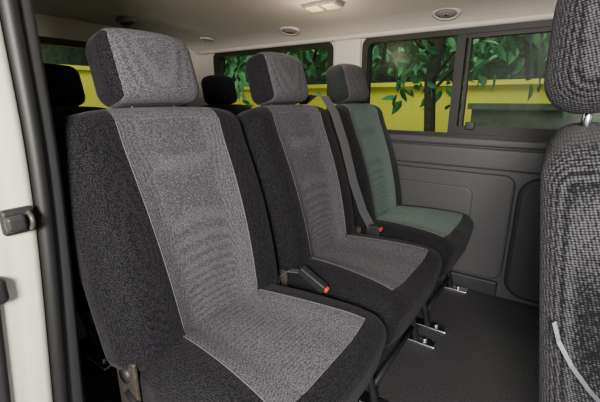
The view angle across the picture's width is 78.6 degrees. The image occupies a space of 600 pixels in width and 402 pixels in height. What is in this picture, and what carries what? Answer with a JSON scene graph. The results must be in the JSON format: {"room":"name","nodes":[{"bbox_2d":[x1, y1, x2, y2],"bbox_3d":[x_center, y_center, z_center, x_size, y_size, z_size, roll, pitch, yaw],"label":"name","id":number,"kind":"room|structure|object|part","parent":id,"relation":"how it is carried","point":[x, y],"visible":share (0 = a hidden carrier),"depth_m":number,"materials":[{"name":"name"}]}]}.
{"room":"vehicle interior","nodes":[
{"label":"vehicle interior","id":0,"kind":"room"},
{"bbox_2d":[35,14,200,106],"bbox_3d":[-1.245,-0.356,2.181,0.060,1.420,1.770,11,19,34],"label":"wall","id":1,"kind":"structure","parent":0,"point":[47,26],"depth_m":1.98,"materials":[{"name":"plastic"}]},
{"bbox_2d":[39,39,85,47],"bbox_3d":[-1.231,-0.851,2.001,0.020,0.019,1.380,11,19,34],"label":"rail","id":2,"kind":"object","parent":1,"relation":"attached to","point":[41,41],"visible":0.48,"depth_m":1.95,"materials":[{"name":"black plastic"}]},
{"bbox_2d":[39,36,86,48],"bbox_3d":[-1.252,-0.643,2.074,0.060,0.490,1.420,11,19,34],"label":"frame","id":3,"kind":"object","parent":1,"relation":"attached to","point":[40,37],"visible":0.03,"depth_m":1.95,"materials":[{"name":"black rubber"}]},
{"bbox_2d":[32,0,556,54],"bbox_3d":[0.526,-0.622,0.788,4.300,0.178,1.740,11,19,34],"label":"ceiling","id":4,"kind":"structure","parent":0,"point":[230,23],"depth_m":1.77,"materials":[{"name":"fabric"}]},
{"bbox_2d":[115,17,137,26],"bbox_3d":[-0.922,-0.949,1.952,0.150,0.035,0.090,11,19,34],"label":"ceiling vent","id":5,"kind":"object","parent":4,"relation":"attached to","point":[124,21],"visible":1,"depth_m":1.92,"materials":[{"name":"plastic"}]},
{"bbox_2d":[199,37,212,41],"bbox_3d":[-0.599,-1.040,2.352,0.100,0.032,0.079,9,18,29],"label":"ceiling vent","id":6,"kind":"object","parent":4,"relation":"in","point":[204,39],"visible":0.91,"depth_m":2.34,"materials":[{"name":"grey plastic"}]},
{"bbox_2d":[279,27,299,34],"bbox_3d":[-0.057,-0.944,2.023,0.124,0.045,0.097,13,20,38],"label":"ceiling vent","id":7,"kind":"object","parent":4,"relation":"in","point":[284,30],"visible":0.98,"depth_m":2.01,"materials":[{"name":"grey plastic"}]},
{"bbox_2d":[301,0,343,11],"bbox_3d":[0.098,-0.850,1.593,0.180,0.032,0.080,11,19,34],"label":"recessed light","id":8,"kind":"object","parent":4,"relation":"in","point":[315,6],"visible":1,"depth_m":1.57,"materials":[{"name":"beige plastic"}]},
{"bbox_2d":[431,8,461,19],"bbox_3d":[0.636,-0.820,1.593,0.125,0.053,0.095,9,18,29],"label":"ceiling vent","id":9,"kind":"object","parent":4,"relation":"in","point":[444,13],"visible":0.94,"depth_m":1.59,"materials":[{"name":"grey plastic"}]},
{"bbox_2d":[76,281,538,401],"bbox_3d":[0.541,0.698,1.131,4.350,0.050,1.780,11,19,34],"label":"floor","id":10,"kind":"structure","parent":0,"point":[489,350],"depth_m":1.39,"materials":[{"name":"carpet"}]},
{"bbox_2d":[43,63,114,373],"bbox_3d":[-0.830,0.000,1.511,0.630,1.092,0.522,11,19,34],"label":"seat","id":11,"kind":"object","parent":10,"relation":"on","point":[64,83],"visible":0.19,"depth_m":1.49,"materials":[{"name":"grey fabric"}]},
{"bbox_3d":[-0.969,-0.117,1.583,0.248,0.564,0.516,11,19,34],"label":"backrest","id":12,"kind":"part","parent":11,"relation":"part of","materials":[{"name":"grey fabric"}]},
{"bbox_3d":[-0.791,0.471,1.364,0.122,0.230,0.026,11,19,34],"label":"leg","id":13,"kind":"part","parent":11,"relation":"part of","materials":[{"name":"black plastic"}]},
{"bbox_2d":[54,28,386,401],"bbox_3d":[-0.165,0.160,0.900,0.677,1.110,0.540,11,19,34],"label":"passenger seat","id":14,"kind":"object","parent":10,"relation":"on","point":[171,241],"visible":0.98,"depth_m":0.83,"materials":[{"name":"grey fabric"}]},
{"bbox_3d":[-0.379,0.446,0.824,0.075,0.220,0.010,11,19,34],"label":"recliner plate","id":15,"kind":"part","parent":14,"relation":"part of","materials":[{"name":"paint"}]},
{"bbox_3d":[-0.330,0.471,0.784,0.134,0.102,0.020,11,19,34],"label":"recliner lever","id":16,"kind":"part","parent":14,"relation":"part of","materials":[{"name":"black plastic"}]},
{"bbox_3d":[-0.300,0.051,0.968,0.276,0.578,0.540,11,19,34],"label":"backrest","id":17,"kind":"part","parent":14,"relation":"part of","materials":[{"name":"grey fabric"}]},
{"bbox_2d":[137,284,386,401],"bbox_3d":[-0.081,0.390,0.903,0.462,0.188,0.510,11,19,34],"label":"cushion","id":18,"kind":"object","parent":14,"relation":"on","point":[255,342],"depth_m":0.81,"materials":[{"name":"grey fabric"}]},
{"bbox_2d":[199,75,251,115],"bbox_3d":[-0.291,-0.206,2.253,0.630,1.092,0.522,11,19,34],"label":"seat","id":19,"kind":"object","parent":10,"relation":"on","point":[219,91],"visible":0.08,"depth_m":2.22,"materials":[{"name":"grey fabric"}]},
{"bbox_3d":[-0.429,-0.323,2.325,0.248,0.564,0.516,11,19,34],"label":"backrest","id":20,"kind":"part","parent":19,"relation":"part of","materials":[{"name":"grey fabric"}]},
{"bbox_2d":[236,52,441,401],"bbox_3d":[0.140,0.043,1.320,0.677,1.110,0.522,11,19,34],"label":"passenger seat","id":21,"kind":"object","parent":10,"relation":"on","point":[294,150],"visible":0.69,"depth_m":1.25,"materials":[{"name":"grey fabric"}]},
{"bbox_3d":[-0.072,0.329,1.246,0.075,0.220,0.010,11,19,34],"label":"recliner plate","id":22,"kind":"part","parent":21,"relation":"part of","materials":[{"name":"paint"}]},
{"bbox_3d":[0.007,-0.066,1.391,0.276,0.578,0.516,11,19,34],"label":"backrest","id":23,"kind":"part","parent":21,"relation":"part of","materials":[{"name":"grey fabric"}]},
{"bbox_2d":[280,266,329,293],"bbox_3d":[0.001,0.241,1.148,0.208,0.084,0.027,11,19,34],"label":"seatbelt buckle","id":24,"kind":"object","parent":21,"relation":"attached to","point":[311,278],"visible":1,"depth_m":1.11,"materials":[{"name":"black plastic"}]},
{"bbox_2d":[299,94,382,235],"bbox_3d":[0.168,-0.156,1.536,0.401,0.559,0.059,11,19,34],"label":"seatbelt","id":25,"kind":"object","parent":21,"relation":"on","point":[371,228],"visible":0.98,"depth_m":1.50,"materials":[{"name":"grey fabric"}]},
{"bbox_2d":[288,233,441,347],"bbox_3d":[0.226,0.273,1.326,0.462,0.188,0.510,11,19,34],"label":"cushion","id":26,"kind":"object","parent":21,"relation":"on","point":[391,279],"depth_m":1.19,"materials":[{"name":"grey fabric"}]},
{"bbox_3d":[0.198,0.527,1.162,0.122,0.230,0.026,11,19,34],"label":"leg","id":27,"kind":"part","parent":21,"relation":"part of","materials":[{"name":"black plastic"}]},
{"bbox_3d":[0.428,0.439,1.478,0.122,0.230,0.026,11,19,34],"label":"leg","id":28,"kind":"part","parent":21,"relation":"part of","materials":[{"name":"black plastic"}]},
{"bbox_2d":[325,63,473,336],"bbox_3d":[0.449,-0.070,1.728,0.677,1.110,0.522,11,19,34],"label":"passenger seat","id":29,"kind":"object","parent":10,"relation":"on","point":[448,232],"visible":0.62,"depth_m":1.68,"materials":[{"name":"green fabric"}]},
{"bbox_3d":[0.236,0.216,1.654,0.075,0.220,0.010,11,19,34],"label":"recliner plate","id":30,"kind":"part","parent":29,"relation":"part of","materials":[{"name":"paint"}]},
{"bbox_3d":[0.316,-0.180,1.799,0.276,0.578,0.516,11,19,34],"label":"backrest","id":31,"kind":"part","parent":29,"relation":"part of","materials":[{"name":"green fabric"}]},
{"bbox_2d":[361,205,473,278],"bbox_3d":[0.534,0.160,1.734,0.462,0.188,0.510,11,19,34],"label":"cushion","id":32,"kind":"object","parent":29,"relation":"on","point":[448,232],"depth_m":1.61,"materials":[{"name":"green fabric"}]},
{"bbox_3d":[0.507,0.414,1.571,0.122,0.230,0.026,11,19,34],"label":"leg","id":33,"kind":"part","parent":29,"relation":"part of","materials":[{"name":"black plastic"}]},
{"bbox_3d":[0.737,0.326,1.886,0.122,0.230,0.026,11,19,34],"label":"leg","id":34,"kind":"part","parent":29,"relation":"part of","materials":[{"name":"black plastic"}]},
{"bbox_2d":[538,0,599,401],"bbox_3d":[0.711,0.202,0.644,0.596,1.166,0.522,11,19,34],"label":"seat","id":35,"kind":"object","parent":10,"relation":"on","point":[569,265],"visible":0.94,"depth_m":0.55,"materials":[{"name":"black fabric"}]},
{"bbox_3d":[0.575,0.125,0.725,0.214,0.544,0.516,11,19,34],"label":"backrest","id":36,"kind":"part","parent":35,"relation":"part of","materials":[{"name":"grey fabric"}]},
{"bbox_2d":[552,321,599,401],"bbox_3d":[0.411,0.247,0.520,0.110,0.130,0.010,13,20,39],"label":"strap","id":37,"kind":"object","parent":35,"relation":"attached to","point":[595,397],"visible":1,"depth_m":0.53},
{"bbox_3d":[0.497,-0.140,0.633,0.012,0.081,0.012,11,19,34],"label":"headrest post","id":38,"kind":"part","parent":35,"relation":"part of","materials":[{"name":"silver metal"}]},
{"bbox_2d":[197,39,544,306],"bbox_3d":[1.051,-0.162,1.649,4.350,1.330,0.060,11,19,34],"label":"wall","id":39,"kind":"structure","parent":0,"point":[205,62],"depth_m":1.80,"materials":[{"name":"grey plastic"}]},
{"bbox_2d":[213,42,333,108],"bbox_3d":[-0.196,-0.726,2.385,0.964,0.504,0.062,11,19,34],"label":"frame","id":40,"kind":"object","parent":39,"relation":"attached to","point":[218,58],"visible":0.41,"depth_m":2.26,"materials":[{"name":"black rubber"}]},
{"bbox_2d":[333,39,361,105],"bbox_3d":[0.259,-0.641,2.046,0.165,0.482,0.032,11,19,34],"label":"pillar cover","id":41,"kind":"structure","parent":39,"relation":"attached to","point":[345,51],"depth_m":1.98,"materials":[{"name":"beige plastic"}]},
{"bbox_2d":[199,13,553,54],"bbox_3d":[0.844,-0.779,1.578,3.800,0.042,0.040,11,19,34],"label":"header rail","id":42,"kind":"object","parent":39,"relation":"attached to","point":[544,16],"visible":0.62,"depth_m":1.80,"materials":[{"name":"beige plastic"}]},
{"bbox_2d":[360,19,552,141],"bbox_3d":[0.986,-0.505,1.588,1.559,0.504,0.062,11,19,34],"label":"frame","id":43,"kind":"object","parent":39,"relation":"attached to","point":[368,45],"visible":0.51,"depth_m":1.75,"materials":[{"name":"black rubber"}]},
{"bbox_2d":[447,34,472,133],"bbox_3d":[0.760,-0.547,1.741,0.062,0.480,0.050,11,19,34],"label":"divider","id":44,"kind":"object","parent":39,"relation":"attached to","point":[462,45],"visible":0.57,"depth_m":1.72,"materials":[{"name":"black plastic"}]},
{"bbox_2d":[437,270,497,295],"bbox_3d":[0.155,0.284,2.380,2.010,0.080,0.030,11,19,34],"label":"strip","id":45,"kind":"object","parent":39,"relation":"attached to","point":[471,282],"visible":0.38,"depth_m":1.87,"materials":[{"name":"plastic"}]},
{"bbox_2d":[391,142,544,303],"bbox_3d":[0.860,0.093,1.798,3.750,0.700,0.055,11,19,34],"label":"trim","id":46,"kind":"structure","parent":39,"relation":"attached to","point":[486,198],"depth_m":1.76,"materials":[{"name":"grey plastic"}]},
{"bbox_3d":[0.606,0.072,1.968,0.560,0.370,0.010,11,19,34],"label":"recess panel","id":47,"kind":"part","parent":46,"relation":"part of","materials":[{"name":"grey plastic"}]},
{"bbox_3d":[0.629,0.074,1.975,0.870,0.522,0.032,11,19,34],"label":"panel","id":48,"kind":"part","parent":46,"relation":"part of","materials":[{"name":"grey plastic"}]},
{"bbox_3d":[0.869,-0.200,1.730,3.750,0.100,0.024,11,19,34],"label":"panel","id":49,"kind":"part","parent":46,"relation":"part of","materials":[{"name":"grey plastic"}]},
{"bbox_3d":[1.694,0.304,1.251,1.715,0.585,0.055,11,19,34],"label":"panel","id":50,"kind":"part","parent":46,"relation":"part of","materials":[{"name":"plastic"}]},
{"bbox_2d":[389,134,548,150],"bbox_3d":[0.868,-0.272,1.709,3.750,0.040,0.028,11,19,34],"label":"window sill","id":51,"kind":"structure","parent":39,"relation":"attached to","point":[494,143],"depth_m":1.73,"materials":[{"name":"grey plastic"}]},
{"bbox_2d":[456,27,557,137],"bbox_3d":[1.179,-0.469,1.457,1.044,0.458,0.042,11,19,34],"label":"slider rails","id":52,"kind":"object","parent":39,"relation":"attached to","point":[478,130],"visible":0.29,"depth_m":1.62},
{"bbox_2d":[465,122,474,129],"bbox_3d":[0.800,-0.354,1.728,0.040,0.035,0.020,11,19,34],"label":"latch","id":53,"kind":"object","parent":52,"relation":"attached to","point":[468,125],"depth_m":1.72,"materials":[{"name":"grey plastic"}]},
{"bbox_3d":[0.065,0.172,0.279,4.350,1.420,0.100,11,19,34],"label":"wall","id":54,"kind":"structure","parent":0,"visible":0},
{"bbox_2d":[0,277,10,401],"bbox_3d":[-0.502,0.530,0.680,0.032,0.835,0.069,11,19,34],"label":"guide","id":55,"kind":"object","parent":54,"relation":"attached to","point":[5,396],"visible":1,"depth_m":0.61,"materials":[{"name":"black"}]},
{"bbox_2d":[0,205,36,235],"bbox_3d":[-0.463,0.034,0.607,0.037,0.044,0.048,11,19,34],"label":"door latch","id":56,"kind":"object","parent":54,"relation":"in","point":[17,220],"depth_m":0.60,"materials":[{"name":"black metal"}]},
{"bbox_2d":[0,21,52,401],"bbox_3d":[-0.555,0.197,0.598,0.090,1.600,0.271,11,19,34],"label":"door frame","id":57,"kind":"structure","parent":54,"relation":"attached to","point":[23,314],"depth_m":0.63,"materials":[{"name":"beige paint"}]},
{"bbox_2d":[0,0,68,401],"bbox_3d":[-0.472,0.174,0.683,0.026,1.600,0.081,11,19,34],"label":"seal","id":58,"kind":"object","parent":54,"relation":"attached to","point":[9,9],"visible":1,"depth_m":0.64,"materials":[{"name":"black rubber"}]},
{"bbox_2d":[0,0,84,401],"bbox_3d":[-0.514,0.102,0.716,0.118,1.320,0.104,11,19,34],"label":"trim","id":59,"kind":"structure","parent":54,"relation":"attached to","point":[26,9],"depth_m":0.68,"materials":[{"name":"plastic"}]},
{"label":"outside","id":60,"kind":"structure","parent":0,"visible":0},
{"bbox_3d":[0.574,1.154,1.170,28.000,0.050,26.000,11,19,34],"label":"ground","id":61,"kind":"structure","parent":60,"visible":0},
{"bbox_2d":[60,64,111,108],"bbox_3d":[-3.496,-0.761,4.559,0.300,1.830,5.520,11,19,34],"label":"wall","id":62,"kind":"structure","parent":61,"relation":"on","point":[91,99],"depth_m":5.03,"materials":[{"name":"yellow paint"}]},
{"bbox_2d":[40,33,547,84],"bbox_3d":[2.849,-1.744,3.483,16.672,4.399,7.863,3,16,12],"label":"hedge","id":63,"kind":"object","parent":61,"relation":"on","point":[497,66],"visible":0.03,"depth_m":4.97,"materials":[{"name":"green plant"}]},
{"bbox_2d":[233,79,550,131],"bbox_3d":[3.515,-0.297,3.318,14.000,1.600,0.300,11,19,34],"label":"wall","id":64,"kind":"structure","parent":61,"relation":"on","point":[410,116],"depth_m":4.39,"materials":[{"name":"yellow paint"}]},
{"bbox_2d":[223,33,599,131],"bbox_3d":[1.579,-0.870,2.861,8.114,2.953,1.606,11,19,34],"label":"tree","id":65,"kind":"object","parent":61,"relation":"on","point":[434,52],"visible":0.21,"depth_m":3.26,"materials":[{"name":"green plant"}]},
{"bbox_2d":[467,103,599,128],"bbox_3d":[3.834,-0.024,2.781,4.880,1.360,0.260,11,19,34],"label":"planter","id":66,"kind":"object","parent":61,"relation":"on","point":[520,115],"visible":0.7,"depth_m":3.62,"materials":[{"name":"concrete"}]}
]}

